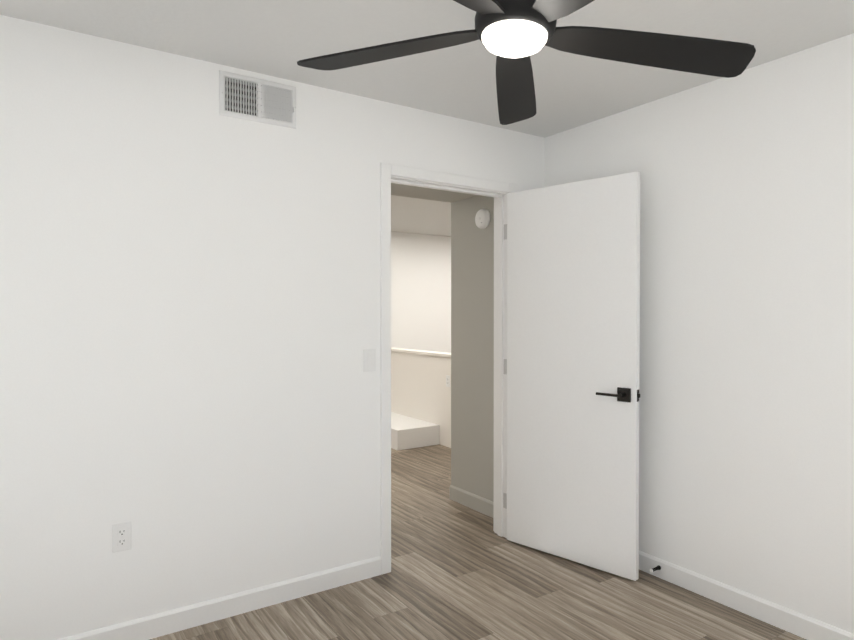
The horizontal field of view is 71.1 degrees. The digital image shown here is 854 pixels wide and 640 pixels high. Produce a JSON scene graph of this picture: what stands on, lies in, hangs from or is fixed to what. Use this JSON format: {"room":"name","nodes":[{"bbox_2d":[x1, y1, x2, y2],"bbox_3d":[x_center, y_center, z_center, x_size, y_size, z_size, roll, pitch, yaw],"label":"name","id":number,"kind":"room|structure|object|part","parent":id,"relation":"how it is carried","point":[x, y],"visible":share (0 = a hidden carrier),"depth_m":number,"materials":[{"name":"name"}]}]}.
{"room":"empty bedroom","nodes":[
{"label":"empty bedroom","id":0,"kind":"room"},
{"bbox_2d":[0,15,544,639],"bbox_3d":[-0.649,0.096,2.850,3.470,2.420,0.120,0,1,-34],"label":"wall","id":1,"kind":"structure","parent":0,"point":[189,309],"depth_m":2.52,"materials":[{"name":"paint"}]},
{"bbox_2d":[112,521,131,552],"bbox_3d":[-1.225,0.871,2.397,0.070,0.114,0.008,0,1,-34],"label":"electrical outlet","id":2,"kind":"object","parent":1,"relation":"attached to","point":[121,536],"visible":1,"depth_m":2.40,"materials":[{"name":"white plastic"}]},
{"bbox_2d":[57,556,380,639],"bbox_3d":[-1.096,1.264,2.485,2.067,0.092,0.013,0,1,-34],"label":"baseboard","id":3,"kind":"structure","parent":1,"relation":"attached to","point":[175,620],"depth_m":2.64,"materials":[{"name":"paint"}]},
{"bbox_2d":[219,70,295,128],"bbox_3d":[-0.753,-0.990,2.686,0.352,0.196,0.023,0,1,-34],"label":"air vent","id":4,"kind":"object","parent":1,"relation":"in","point":[243,97],"visible":1,"depth_m":2.68,"materials":[{"name":"metal"}]},
{"bbox_2d":[363,349,375,371],"bbox_3d":[-0.289,0.204,3.013,0.070,0.114,0.011,0,1,-34],"label":"light switch","id":5,"kind":"object","parent":1,"relation":"attached to","point":[369,360],"visible":1,"depth_m":3.01,"materials":[{"name":"white plastic"}]},
{"bbox_2d":[380,163,517,573],"bbox_3d":[0.111,0.248,3.360,0.926,2.103,0.152,0,1,-34],"label":"door frame","id":6,"kind":"structure","parent":1,"relation":"attached to","point":[387,171],"depth_m":3.26,"materials":[{"name":"paint"}]},
{"bbox_2d":[503,172,639,580],"bbox_3d":[0.768,0.278,3.263,0.253,2.025,0.840,0,1,-34],"label":"door","id":7,"kind":"structure","parent":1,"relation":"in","point":[573,307],"depth_m":3.18,"materials":[{"name":"paint"}]},
{"bbox_3d":[0.467,0.277,3.547,0.002,1.690,0.034,0,1,-34],"label":"door jamb hinges","id":8,"kind":"part","parent":7,"relation":"part of","materials":[{"name":"silver metal"}]},
{"bbox_2d":[391,232,450,352],"bbox_3d":[-0.180,0.032,8.217,8.420,2.420,0.120,0,1,-34],"label":"wall","id":9,"kind":"structure","parent":0,"point":[420,291],"depth_m":8.21,"materials":[{"name":"paint"}]},
{"bbox_2d":[391,195,450,236],"bbox_3d":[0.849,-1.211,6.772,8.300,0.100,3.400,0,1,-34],"label":"wall","id":10,"kind":"structure","parent":0,"point":[419,216],"depth_m":6.69,"materials":[{"name":"paint"}]},
{"bbox_2d":[0,0,853,137],"bbox_3d":[0.252,-1.148,1.488,3.470,0.100,3.360,0,1,-34],"label":"ceiling","id":11,"kind":"structure","parent":0,"point":[278,38],"depth_m":2.34,"materials":[{"name":"paint"}]},
{"bbox_2d":[297,0,755,124],"bbox_3d":[0.237,-0.892,1.493,1.278,0.413,1.263,0,1,-34],"label":"fan","id":12,"kind":"object","parent":11,"relation":"hanging from","point":[513,35],"visible":1,"depth_m":1.59,"materials":[{"name":"black plastic"}]},
{"bbox_2d":[391,183,477,202],"bbox_3d":[-0.552,-0.856,3.385,2.200,0.050,0.680,0,1,-34],"label":"ceiling","id":13,"kind":"structure","parent":0,"point":[421,193],"depth_m":3.95,"materials":[{"name":"paint"}]},
{"bbox_2d":[451,195,493,501],"bbox_3d":[0.466,0.226,4.079,0.250,2.130,0.680,0,1,-34],"label":"wall","id":14,"kind":"structure","parent":0,"point":[472,357],"depth_m":4.08,"materials":[{"name":"paint"}]},
{"bbox_2d":[450,485,492,517],"bbox_3d":[0.353,1.242,4.024,0.013,0.100,0.664,0,1,-34],"label":"baseboard","id":15,"kind":"structure","parent":14,"relation":"attached to","point":[473,501],"depth_m":4.08,"materials":[{"name":"paint"}]},
{"bbox_2d":[475,209,489,228],"bbox_3d":[0.362,-0.673,3.963,0.040,0.132,0.132,0,1,-34],"label":"smoke detector","id":16,"kind":"object","parent":14,"relation":"attached to","point":[482,218],"visible":0.98,"depth_m":3.94,"materials":[{"name":"white plastic"}]},
{"bbox_2d":[149,444,805,639],"bbox_3d":[1.548,1.332,4.840,9.320,0.100,7.440,0,1,-34],"label":"floor","id":17,"kind":"structure","parent":0,"point":[459,571],"depth_m":2.78,"materials":[{"name":"brown wood"}]},
{"bbox_2d":[391,412,438,449],"bbox_3d":[-0.440,1.163,6.479,0.500,0.200,1.300,0,1,-34],"label":"step","id":18,"kind":"structure","parent":17,"relation":"on","point":[407,432],"depth_m":5.97,"materials":[{"name":"paint"}]},
{"bbox_2d":[391,347,450,447],"bbox_3d":[0.157,0.802,6.122,0.140,0.930,2.590,0,1,-34],"label":"half wall","id":19,"kind":"structure","parent":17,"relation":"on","point":[420,390],"depth_m":6.32,"materials":[{"name":"white paint"}]},
{"bbox_3d":[0.157,0.352,6.117,0.140,0.030,2.590,0,1,-34],"label":"hall wall pony cap","id":20,"kind":"part","parent":19,"relation":"part of","materials":[{"name":"white wood"}]},
{"bbox_2d":[446,375,449,386],"bbox_3d":[0.209,0.609,5.945,0.008,0.114,0.070,0,1,-34],"label":"outlet","id":21,"kind":"object","parent":19,"relation":"attached to","point":[447,380],"visible":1,"depth_m":5.95,"materials":[{"name":"white plastic"}]},
{"bbox_2d":[545,33,853,633],"bbox_3d":[1.677,0.101,2.385,0.120,2.420,3.240,0,1,-34],"label":"wall","id":22,"kind":"structure","parent":0,"point":[746,423],"depth_m":2.65,"materials":[{"name":"paint"}]},
{"bbox_2d":[649,565,660,572],"bbox_3d":[1.143,1.252,2.998,0.075,0.022,0.022,0,1,-34],"label":"doorstop","id":23,"kind":"object","parent":22,"relation":"attached to","point":[658,567],"visible":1,"depth_m":2.99,"materials":[{"name":"black metal"}]},
{"bbox_2d":[639,551,853,639],"bbox_3d":[1.588,1.265,2.412,0.013,0.092,3.120,0,1,-34],"label":"baseboard","id":24,"kind":"structure","parent":22,"relation":"attached to","point":[788,620],"depth_m":2.66,"materials":[{"name":"paint"}]}
]}

